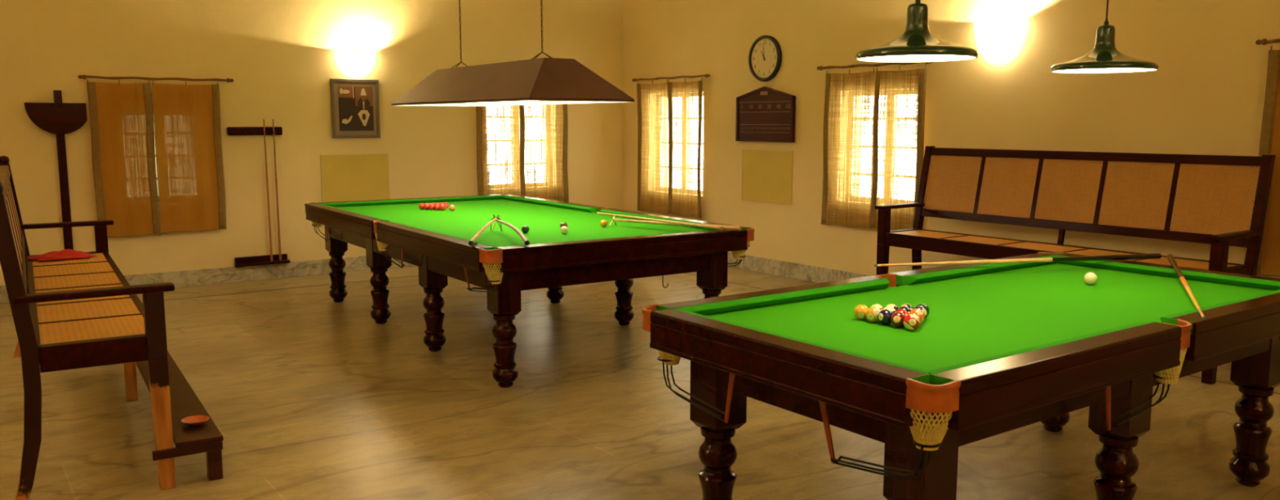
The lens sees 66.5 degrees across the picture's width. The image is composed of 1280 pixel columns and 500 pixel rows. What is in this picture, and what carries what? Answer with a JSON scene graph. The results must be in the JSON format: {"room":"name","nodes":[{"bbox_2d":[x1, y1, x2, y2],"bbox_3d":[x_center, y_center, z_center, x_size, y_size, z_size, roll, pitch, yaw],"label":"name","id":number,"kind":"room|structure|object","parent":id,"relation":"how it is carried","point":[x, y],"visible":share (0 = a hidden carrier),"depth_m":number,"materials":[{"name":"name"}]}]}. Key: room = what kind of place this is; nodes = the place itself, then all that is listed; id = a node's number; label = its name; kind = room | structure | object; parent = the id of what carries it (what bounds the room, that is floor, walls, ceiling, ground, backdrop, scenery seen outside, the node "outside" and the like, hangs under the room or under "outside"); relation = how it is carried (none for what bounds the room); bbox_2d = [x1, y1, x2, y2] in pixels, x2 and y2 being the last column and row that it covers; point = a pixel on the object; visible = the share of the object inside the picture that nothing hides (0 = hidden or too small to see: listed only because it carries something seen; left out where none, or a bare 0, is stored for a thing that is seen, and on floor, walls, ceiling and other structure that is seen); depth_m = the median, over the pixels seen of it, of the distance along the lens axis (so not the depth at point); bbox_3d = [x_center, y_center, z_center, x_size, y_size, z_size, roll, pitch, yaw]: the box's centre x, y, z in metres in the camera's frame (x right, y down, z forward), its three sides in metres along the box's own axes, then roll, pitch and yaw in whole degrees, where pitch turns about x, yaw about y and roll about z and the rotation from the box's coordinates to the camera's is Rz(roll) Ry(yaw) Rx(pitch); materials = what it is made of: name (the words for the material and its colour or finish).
{"room":"games hall","nodes":[
{"label":"games hall","id":0,"kind":"room"},
{"bbox_2d":[0,0,622,285],"bbox_3d":[-3.827,-1.757,9.695,9.305,4.100,0.320,-5,9,-35],"label":"wall","id":1,"kind":"structure","parent":0,"point":[279,55],"depth_m":9.74,"materials":[{"name":"paint"}]},
{"bbox_2d":[77,75,234,82],"bbox_3d":[-4.448,-1.582,9.017,1.311,0.042,0.080,-5,9,-35],"label":"curtain rod","id":2,"kind":"object","parent":1,"relation":"attached to","point":[83,77],"visible":1,"depth_m":8.97,"materials":[{"name":"brown wood"}]},
{"bbox_2d":[86,79,160,237],"bbox_3d":[-4.702,-0.829,8.902,0.521,1.425,0.033,-5,9,-34],"label":"curtain","id":3,"kind":"object","parent":2,"relation":"hanging from","point":[122,114],"visible":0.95,"depth_m":8.90,"materials":[{"name":"orange fabric"}]},
{"bbox_2d":[151,80,226,233],"bbox_3d":[-4.251,-0.877,9.222,0.585,1.415,0.030,-5,9,-35],"label":"curtain","id":4,"kind":"object","parent":2,"relation":"hanging from","point":[188,126],"visible":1,"depth_m":9.22,"materials":[{"name":"orange fabric"}]},
{"bbox_2d":[152,110,159,201],"bbox_3d":[-4.559,-0.896,9.285,0.720,0.860,0.060,-5,9,-35],"label":"window","id":5,"kind":"structure","parent":1,"relation":"in","point":[153,110],"depth_m":9.27,"materials":[{"name":"beige"}]},
{"bbox_2d":[0,255,415,303],"bbox_3d":[-3.727,0.215,9.816,8.665,0.158,0.022,-5,9,-35],"label":"baseboard","id":6,"kind":"structure","parent":1,"relation":"attached to","point":[185,278],"depth_m":9.65,"materials":[{"name":"grey stone"}]},
{"bbox_2d":[226,126,290,267],"bbox_3d":[-3.766,-0.530,9.647,0.524,1.364,0.085,-5,9,-35],"label":"cue rack","id":7,"kind":"object","parent":1,"relation":"attached to","point":[260,260],"visible":1,"depth_m":9.64,"materials":[{"name":"brown wood"}]},
{"bbox_2d":[234,259,290,267],"bbox_3d":[-3.758,0.133,9.723,0.524,0.028,0.055,-5,9,-35],"label":"tray","id":8,"kind":"object","parent":7,"relation":"on","point":[241,263],"depth_m":9.69,"materials":[{"name":"brown wood"}]},
{"bbox_2d":[262,119,273,261],"bbox_3d":[-3.688,-0.587,9.677,0.026,1.405,0.024,-5,9,-35],"label":"cue","id":9,"kind":"object","parent":7,"relation":"in","point":[266,167],"visible":1,"depth_m":9.68,"materials":[{"name":"brown wood"}]},
{"bbox_2d":[272,119,281,260],"bbox_3d":[-3.618,-0.594,9.727,0.025,1.405,0.025,-5,9,-35],"label":"cue","id":10,"kind":"object","parent":7,"relation":"in","point":[275,165],"visible":1,"depth_m":9.73,"materials":[{"name":"brown wood"}]},
{"bbox_2d":[320,153,390,202],"bbox_3d":[-2.981,-0.732,10.238,0.722,0.545,0.012,-5,9,-35],"label":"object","id":11,"kind":"object","parent":1,"relation":"attached to","point":[344,177],"visible":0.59,"depth_m":10.22,"materials":[{"name":"yellow"}]},
{"bbox_2d":[329,78,380,138],"bbox_3d":[-2.957,-1.469,10.146,0.504,0.606,0.030,-5,9,-35],"label":"framed photograph","id":12,"kind":"object","parent":1,"relation":"attached to","point":[354,103],"visible":1,"depth_m":10.14,"materials":[{"name":"brown"}]},
{"bbox_2d":[337,86,373,131],"bbox_3d":[-2.952,-1.469,10.148,0.364,0.456,0.004,-5,9,-35],"label":"print","id":13,"kind":"object","parent":12,"relation":"attached to","point":[355,104],"depth_m":10.15,"materials":[{"name":"multicoloured"}]},
{"bbox_2d":[334,49,375,76],"bbox_3d":[-2.897,-1.926,10.040,0.424,0.280,0.172,-5,9,-35],"label":"wall sconce","id":14,"kind":"object","parent":1,"relation":"attached to","point":[353,63],"visible":1,"depth_m":9.99,"materials":[{"name":"beige"}]},
{"bbox_2d":[488,115,550,188],"bbox_3d":[-1.464,-1.287,11.475,0.910,1.100,0.060,-5,9,-35],"label":"window","id":15,"kind":"structure","parent":1,"relation":"in","point":[494,116],"depth_m":11.48,"materials":[{"name":"beige"}]},
{"bbox_3d":[-1.355,-1.874,11.219,1.356,0.042,0.081,-5,9,-35],"label":"curtain rod","id":16,"kind":"object","parent":1,"relation":"attached to","visible":0},
{"bbox_2d":[475,105,525,196],"bbox_3d":[-1.579,-1.158,11.117,0.617,1.355,0.032,-5,9,-35],"label":"curtain","id":17,"kind":"object","parent":16,"relation":"hanging from","point":[505,137],"visible":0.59,"depth_m":11.12,"materials":[{"name":"fabric"}]},
{"bbox_2d":[524,103,568,202],"bbox_3d":[-1.095,-1.204,11.462,0.588,1.355,0.032,-5,9,-35],"label":"curtain","id":18,"kind":"object","parent":16,"relation":"hanging from","point":[553,160],"visible":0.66,"depth_m":11.48,"materials":[{"name":"fabric"}]},
{"bbox_2d":[0,266,1279,499],"bbox_3d":[-0.039,1.067,4.749,9.305,0.200,13.306,-5,9,-35],"label":"floor","id":19,"kind":"structure","parent":0,"point":[308,397],"depth_m":5.15,"materials":[{"name":"wood"}]},
{"bbox_2d":[24,90,87,249],"bbox_3d":[-5.127,-0.483,8.666,0.467,1.845,0.092,-5,9,-35],"label":"board","id":20,"kind":"object","parent":19,"relation":"on","point":[58,117],"visible":0.91,"depth_m":8.63,"materials":[{"name":"brown wood"}]},
{"bbox_2d":[0,155,176,499],"bbox_3d":[-3.112,0.204,5.350,0.653,1.354,3.228,-5,9,-32],"label":"bench","id":21,"kind":"object","parent":19,"relation":"on","point":[80,313],"visible":1,"depth_m":4.16,"materials":[{"name":"wood"}]},
{"bbox_2d":[26,248,97,261],"bbox_3d":[-3.845,0.023,6.484,0.294,0.047,0.369,7,10,42],"label":"seat cushion","id":22,"kind":"object","parent":21,"relation":"on","point":[67,254],"visible":1,"depth_m":6.44,"materials":[{"name":"red fabric"}]},
{"bbox_2d":[135,351,223,480],"bbox_3d":[-2.602,0.796,5.254,0.282,0.205,2.420,-5,9,-32],"label":"footrest","id":23,"kind":"object","parent":19,"relation":"on","point":[188,440],"visible":0.48,"depth_m":4.39,"materials":[{"name":"brown wood"}]},
{"bbox_2d":[181,415,209,426],"bbox_3d":[-2.031,0.784,4.457,0.120,0.026,0.120,-5,9,-35],"label":"terracotta dish","id":24,"kind":"object","parent":23,"relation":"on","point":[194,420],"visible":1,"depth_m":4.48,"materials":[{"name":"orange ceramic"}]},
{"bbox_2d":[0,275,417,316],"bbox_3d":[-3.249,0.356,9.349,7.080,0.002,0.034,-5,9,-35],"label":"trim","id":25,"kind":"structure","parent":19,"relation":"on","point":[411,276],"depth_m":9.14,"materials":[{"name":"stone"}]},
{"bbox_2d":[304,194,755,387],"bbox_3d":[-1.081,0.150,7.601,1.995,0.869,3.788,-5,9,-33],"label":"table","id":26,"kind":"object","parent":19,"relation":"on","point":[500,263],"visible":0.94,"depth_m":6.59,"materials":[{"name":"green fabric"}]},
{"bbox_2d":[418,203,424,209],"bbox_3d":[-1.872,-0.374,8.377,0.054,0.054,0.054,-5,9,-35],"label":"ball","id":27,"kind":"object","parent":26,"relation":"on","point":[421,205],"visible":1,"depth_m":8.36,"materials":[{"name":"red plastic"}]},
{"bbox_2d":[423,204,429,209],"bbox_3d":[-1.823,-0.371,8.353,0.054,0.054,0.054,-5,9,-35],"label":"ball","id":28,"kind":"object","parent":26,"relation":"on","point":[426,206],"visible":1,"depth_m":8.33,"materials":[{"name":"red plastic"}]},
{"bbox_2d":[428,204,435,210],"bbox_3d":[-1.774,-0.368,8.329,0.054,0.054,0.054,-5,9,-35],"label":"ball","id":29,"kind":"object","parent":26,"relation":"on","point":[431,206],"visible":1,"depth_m":8.31,"materials":[{"name":"red plastic"}]},
{"bbox_2d":[434,204,439,210],"bbox_3d":[-1.726,-0.365,8.306,0.054,0.054,0.054,-5,9,-35],"label":"ball","id":30,"kind":"object","parent":26,"relation":"on","point":[437,206],"visible":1,"depth_m":8.29,"materials":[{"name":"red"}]},
{"bbox_2d":[439,204,445,210],"bbox_3d":[-1.677,-0.362,8.282,0.054,0.054,0.054,-5,9,-35],"label":"ball","id":31,"kind":"object","parent":26,"relation":"on","point":[442,207],"visible":1,"depth_m":8.26,"materials":[{"name":"red plastic"}]},
{"bbox_2d":[448,204,455,211],"bbox_3d":[-1.586,-0.357,8.242,0.054,0.054,0.054,-5,9,-35],"label":"ball","id":32,"kind":"object","parent":26,"relation":"on","point":[451,207],"visible":1,"depth_m":8.22,"materials":[{"name":"orange plastic"}]},
{"bbox_2d":[468,215,502,245],"bbox_3d":[-0.979,-0.112,6.148,0.077,0.113,1.118,0,8,-1],"label":"cue rest","id":33,"kind":"object","parent":26,"relation":"on","point":[471,242],"visible":0.98,"depth_m":6.06,"materials":[{"name":"brown wood"}]},
{"bbox_2d":[491,214,529,245],"bbox_3d":[-0.817,-0.114,6.181,0.074,0.110,1.190,-2,8,-17],"label":"cue rest","id":34,"kind":"object","parent":26,"relation":"on","point":[518,232],"visible":0.98,"depth_m":6.12,"materials":[{"name":"grey wood"}]},
{"bbox_2d":[521,225,529,233],"bbox_3d":[-0.775,-0.140,6.604,0.054,0.054,0.054,-5,9,-35],"label":"ball","id":35,"kind":"object","parent":26,"relation":"on","point":[525,229],"visible":1,"depth_m":6.59,"materials":[{"name":"green plastic"}]},
{"bbox_2d":[560,222,567,227],"bbox_3d":[-0.533,-0.170,6.832,0.054,0.054,0.054,-5,9,-35],"label":"ball","id":36,"kind":"object","parent":26,"relation":"on","point":[563,224],"visible":0.56,"depth_m":6.81,"materials":[{"name":"brown"}]},
{"bbox_2d":[560,226,568,234],"bbox_3d":[-0.508,-0.134,6.562,0.054,0.054,0.054,-5,9,-35],"label":"cue ball","id":37,"kind":"object","parent":26,"relation":"on","point":[564,230],"visible":1,"depth_m":6.54,"materials":[{"name":"beige plastic"}]},
{"bbox_2d":[600,219,607,227],"bbox_3d":[-0.259,-0.191,6.990,0.054,0.054,0.054,-5,9,-35],"label":"ball","id":38,"kind":"object","parent":26,"relation":"on","point":[603,223],"visible":1,"depth_m":6.97,"materials":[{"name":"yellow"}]},
{"bbox_2d":[596,212,722,230],"bbox_3d":[0.108,-0.205,6.781,1.147,0.048,0.024,7,10,41],"label":"cue","id":39,"kind":"object","parent":26,"relation":"on","point":[713,227],"visible":1,"depth_m":6.67,"materials":[{"name":"brown wood"}]},
{"bbox_2d":[609,215,741,231],"bbox_3d":[0.228,-0.172,6.742,1.114,0.079,0.073,6,10,40],"label":"cue rest","id":40,"kind":"object","parent":26,"relation":"on","point":[724,227],"visible":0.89,"depth_m":6.79,"materials":[{"name":"brown wood"}]},
{"bbox_2d":[641,252,1279,499],"bbox_3d":[1.481,0.622,3.945,2.724,0.893,1.370,-5,9,-35],"label":"pool table","id":41,"kind":"object","parent":19,"relation":"on","point":[999,348],"visible":0.96,"depth_m":3.45,"materials":[{"name":"green fabric"}]},
{"bbox_2d":[853,304,868,319],"bbox_3d":[0.822,0.230,3.618,0.057,0.057,0.057,-1,8,-5],"label":"ball","id":42,"kind":"object","parent":41,"relation":"on","point":[860,311],"visible":0.86,"depth_m":3.60,"materials":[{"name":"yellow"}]},
{"bbox_2d":[865,306,880,322],"bbox_3d":[0.855,0.236,3.572,0.057,0.057,0.057,-2,8,-12],"label":"ball","id":43,"kind":"object","parent":41,"relation":"on","point":[872,313],"visible":0.85,"depth_m":3.55,"materials":[{"name":"yellow plastic"}]},
{"bbox_2d":[870,304,883,311],"bbox_3d":[0.879,0.230,3.624,0.057,0.057,0.057,-1,8,-10],"label":"ball","id":44,"kind":"object","parent":41,"relation":"on","point":[881,308],"visible":0.24,"depth_m":3.61,"materials":[{"name":"beige plastic"}]},
{"bbox_2d":[877,309,893,324],"bbox_3d":[0.889,0.243,3.526,0.057,0.057,0.057,-1,8,-7],"label":"ball","id":45,"kind":"object","parent":41,"relation":"on","point":[884,316],"visible":0.91,"depth_m":3.51,"materials":[{"name":"black"}]},
{"bbox_2d":[882,306,895,313],"bbox_3d":[0.913,0.236,3.577,0.057,0.057,0.057,-2,8,-18],"label":"ball","id":46,"kind":"object","parent":41,"relation":"on","point":[891,308],"visible":0.33,"depth_m":3.56,"materials":[{"name":"beige plastic"}]},
{"bbox_2d":[884,303,898,311],"bbox_3d":[0.936,0.229,3.629,0.057,0.057,0.057,-2,8,-11],"label":"ball","id":47,"kind":"object","parent":41,"relation":"on","point":[894,306],"visible":0.27,"depth_m":3.61,"materials":[{"name":"beige plastic"}]},
{"bbox_2d":[890,311,906,328],"bbox_3d":[0.922,0.249,3.479,0.057,0.057,0.057,-1,8,-8],"label":"ball","id":48,"kind":"object","parent":41,"relation":"on","point":[897,318],"visible":0.88,"depth_m":3.46,"materials":[{"name":"red plastic"}]},
{"bbox_2d":[894,309,908,315],"bbox_3d":[0.946,0.242,3.531,0.057,0.057,0.057,-1,8,-8],"label":"ball","id":49,"kind":"object","parent":41,"relation":"on","point":[905,313],"visible":0.23,"depth_m":3.52,"materials":[{"name":"red plastic"}]},
{"bbox_2d":[897,306,911,313],"bbox_3d":[0.970,0.235,3.583,0.057,0.057,0.057,-2,8,-13],"label":"ball","id":50,"kind":"object","parent":41,"relation":"on","point":[908,309],"visible":0.27,"depth_m":3.57,"materials":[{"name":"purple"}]},
{"bbox_2d":[900,303,913,311],"bbox_3d":[0.994,0.228,3.635,0.057,0.057,0.057,-2,8,-16],"label":"ball","id":51,"kind":"object","parent":41,"relation":"on","point":[908,305],"visible":0.15,"depth_m":3.62,"materials":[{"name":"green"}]},
{"bbox_2d":[902,314,919,330],"bbox_3d":[0.956,0.255,3.433,0.057,0.057,0.057,-2,8,-13],"label":"ball","id":52,"kind":"object","parent":41,"relation":"on","point":[911,322],"visible":1,"depth_m":3.41,"materials":[{"name":"red plastic"}]},
{"bbox_2d":[906,311,922,325],"bbox_3d":[0.979,0.248,3.485,0.057,0.057,0.057,-1,8,-8],"label":"ball","id":53,"kind":"object","parent":41,"relation":"on","point":[916,313],"visible":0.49,"depth_m":3.47,"materials":[{"name":"orange plastic"}]},
{"bbox_2d":[910,308,924,322],"bbox_3d":[1.003,0.241,3.537,0.057,0.057,0.057,-2,8,-15],"label":"ball","id":54,"kind":"object","parent":41,"relation":"on","point":[919,311],"visible":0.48,"depth_m":3.52,"materials":[{"name":"orange plastic"}]},
{"bbox_2d":[912,306,927,319],"bbox_3d":[1.027,0.234,3.589,0.057,0.057,0.057,-1,8,-5],"label":"ball","id":55,"kind":"object","parent":41,"relation":"on","point":[923,309],"visible":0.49,"depth_m":3.57,"materials":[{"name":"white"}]},
{"bbox_2d":[915,303,929,315],"bbox_3d":[1.051,0.227,3.640,0.057,0.057,0.057,-1,8,-10],"label":"ball","id":56,"kind":"object","parent":41,"relation":"on","point":[923,305],"visible":0.28,"depth_m":3.62,"materials":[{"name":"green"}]},
{"bbox_2d":[874,253,1161,266],"bbox_3d":[1.848,0.055,4.712,1.585,0.034,0.029,-2,8,-15],"label":"cue","id":57,"kind":"object","parent":41,"relation":"on","point":[1140,256],"visible":1,"depth_m":4.73,"materials":[{"name":"brown wood"}]},
{"bbox_2d":[1084,272,1097,284],"bbox_3d":[2.026,0.129,4.386,0.057,0.057,0.057,-5,9,-35],"label":"cue ball","id":58,"kind":"object","parent":41,"relation":"on","point":[1090,278],"visible":1,"depth_m":4.37,"materials":[{"name":"beige plastic"}]},
{"bbox_2d":[1166,253,1205,319],"bbox_3d":[2.318,0.133,4.148,0.029,0.030,1.633,3,8,24],"label":"cue","id":59,"kind":"object","parent":41,"relation":"on","point":[1170,257],"visible":1,"depth_m":4.11,"materials":[{"name":"brown wood"}]},
{"bbox_2d":[685,273,1279,394],"bbox_3d":[2.940,0.694,6.801,0.025,0.002,11.375,-5,9,-35],"label":"trim","id":60,"kind":"structure","parent":19,"relation":"on","point":[686,273],"depth_m":6.10,"materials":[{"name":"stone"}]},
{"bbox_2d":[874,146,1275,384],"bbox_3d":[2.921,-0.027,7.018,0.667,1.372,2.624,-5,9,-35],"label":"bench","id":61,"kind":"object","parent":19,"relation":"on","point":[1220,202],"visible":0.74,"depth_m":6.93,"materials":[{"name":"brown wood"}]},
{"bbox_2d":[622,0,1279,279],"bbox_3d":[3.703,-1.391,6.936,0.320,4.100,12.986,-5,9,-35],"label":"wall","id":62,"kind":"structure","parent":0,"point":[1206,95],"depth_m":8.07,"materials":[{"name":"paint"}]},
{"bbox_2d":[631,74,710,81],"bbox_3d":[0.350,-1.976,11.218,0.081,0.041,1.456,-5,9,-35],"label":"curtain rod","id":63,"kind":"object","parent":62,"relation":"attached to","point":[706,76],"visible":1,"depth_m":11.13,"materials":[{"name":"brown wood"}]},
{"bbox_2d":[636,80,667,214],"bbox_3d":[0.146,-1.220,11.564,0.030,1.560,0.608,-6,9,-36],"label":"curtain","id":64,"kind":"object","parent":63,"relation":"hanging from","point":[655,191],"visible":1,"depth_m":11.56,"materials":[{"name":"fabric"}]},
{"bbox_2d":[667,77,702,219],"bbox_3d":[0.505,-1.153,11.061,0.031,1.560,0.638,-5,9,-35],"label":"curtain","id":65,"kind":"object","parent":63,"relation":"hanging from","point":[686,133],"visible":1,"depth_m":11.06,"materials":[{"name":"fabric"}]},
{"bbox_2d":[657,92,703,195],"bbox_3d":[0.536,-1.249,11.412,0.060,1.160,1.040,-5,9,-35],"label":"window","id":66,"kind":"structure","parent":62,"relation":"in","point":[678,94],"depth_m":11.43,"materials":[{"name":"beige"}]},
{"bbox_2d":[748,35,782,81],"bbox_3d":[1.271,-1.956,9.961,0.045,0.464,0.464,-5,9,-35],"label":"wall clock","id":67,"kind":"object","parent":62,"relation":"attached to","point":[765,55],"visible":1,"depth_m":9.95,"materials":[{"name":"black plastic"}]},
{"bbox_2d":[735,86,795,142],"bbox_3d":[1.282,-1.395,10.023,0.042,0.562,0.848,-5,9,-35],"label":"scoreboard","id":68,"kind":"object","parent":62,"relation":"attached to","point":[765,113],"visible":1,"depth_m":9.99,"materials":[{"name":"red wood"}]},
{"bbox_2d":[741,149,793,205],"bbox_3d":[1.307,-0.760,10.097,0.012,0.545,0.752,-5,9,-35],"label":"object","id":69,"kind":"object","parent":62,"relation":"attached to","point":[766,177],"visible":1,"depth_m":10.08,"materials":[{"name":"yellow"}]},
{"bbox_2d":[727,252,870,283],"bbox_3d":[3.477,0.560,7.216,0.022,0.158,12.644,-5,9,-35],"label":"baseboard","id":70,"kind":"structure","parent":62,"relation":"attached to","point":[769,266],"depth_m":9.88,"materials":[{"name":"grey stone"}]},
{"bbox_2d":[817,62,932,70],"bbox_3d":[2.100,-1.667,8.801,0.081,0.041,1.336,-5,9,-35],"label":"curtain rod","id":71,"kind":"object","parent":62,"relation":"attached to","point":[820,68],"visible":0.83,"depth_m":8.76,"materials":[{"name":"brown wood"}]},
{"bbox_2d":[820,67,875,229],"bbox_3d":[1.929,-0.943,9.091,0.033,1.460,0.619,-5,9,-35],"label":"curtain","id":72,"kind":"object","parent":71,"relation":"hanging from","point":[855,217],"visible":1,"depth_m":9.09,"materials":[{"name":"fabric"}]},
{"bbox_2d":[869,65,926,231],"bbox_3d":[2.270,-0.880,8.618,0.032,1.460,0.566,-5,9,-35],"label":"curtain","id":73,"kind":"object","parent":71,"relation":"hanging from","point":[903,103],"visible":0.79,"depth_m":8.61,"materials":[{"name":"fabric"}]},
{"bbox_2d":[848,88,913,204],"bbox_3d":[2.303,-0.945,8.970,0.060,1.040,0.980,-5,9,-35],"label":"window","id":74,"kind":"structure","parent":62,"relation":"in","point":[913,89],"depth_m":8.99,"materials":[{"name":"beige"}]},
{"bbox_2d":[973,17,1026,62],"bbox_3d":[2.804,-1.663,7.729,0.181,0.350,0.448,-5,9,-35],"label":"wall sconce","id":75,"kind":"object","parent":62,"relation":"attached to","point":[998,40],"visible":1,"depth_m":7.65,"materials":[{"name":"beige"}]},
{"bbox_2d":[1255,38,1279,45],"bbox_3d":[4.351,-1.255,5.693,0.081,0.041,1.376,-5,9,-35],"label":"curtain rod","id":76,"kind":"object","parent":62,"relation":"attached to","point":[1264,42],"visible":1,"depth_m":6.18,"materials":[{"name":"brown wood"}]},
{"bbox_2d":[1256,45,1279,276],"bbox_3d":[4.153,-0.536,6.024,0.030,1.460,0.618,-5,9,-35],"label":"curtain","id":77,"kind":"object","parent":76,"relation":"hanging from","point":[1268,261],"visible":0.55,"depth_m":6.21,"materials":[{"name":"orange fabric"}]},
{"bbox_3d":[-0.039,-3.196,4.184,9.305,0.200,13.306,-5,9,-35],"label":"ceiling","id":78,"kind":"structure","parent":0,"visible":0},
{"bbox_2d":[391,0,634,106],"bbox_3d":[-1.071,-2.305,7.277,0.798,2.406,2.523,-5,9,-33],"label":"lamp","id":79,"kind":"object","parent":78,"relation":"hanging from","point":[541,81],"visible":1,"depth_m":6.72,"materials":[{"name":"brown metal"}]},
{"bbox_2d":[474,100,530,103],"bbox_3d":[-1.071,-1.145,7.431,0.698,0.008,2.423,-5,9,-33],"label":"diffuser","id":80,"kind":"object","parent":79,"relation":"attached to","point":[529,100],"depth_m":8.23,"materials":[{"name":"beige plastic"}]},
{"bbox_2d":[855,0,977,62],"bbox_3d":[0.962,-1.809,3.251,0.412,2.304,0.412,-5,9,-35],"label":"pendant lamp","id":81,"kind":"object","parent":78,"relation":"hanging from","point":[917,43],"visible":1,"depth_m":3.33,"materials":[{"name":"green metal"}]},
{"bbox_2d":[862,55,973,61],"bbox_3d":[0.962,-0.675,3.402,0.384,0.011,0.384,-5,9,-35],"label":"diffuser","id":82,"kind":"object","parent":81,"relation":"attached to","point":[864,58],"depth_m":3.43,"materials":[{"name":"white"}]},
{"bbox_2d":[1050,0,1159,73],"bbox_3d":[1.951,-1.899,3.956,0.412,2.310,0.412,-5,9,-35],"label":"pendant lamp","id":83,"kind":"object","parent":78,"relation":"hanging from","point":[1104,58],"visible":1,"depth_m":4.04,"materials":[{"name":"green metal"}]},
{"bbox_2d":[1056,68,1151,72],"bbox_3d":[1.951,-0.763,4.107,0.384,0.011,0.384,-5,9,-35],"label":"diffuser","id":84,"kind":"object","parent":83,"relation":"attached to","point":[1058,70],"depth_m":4.15,"materials":[{"name":"white"}]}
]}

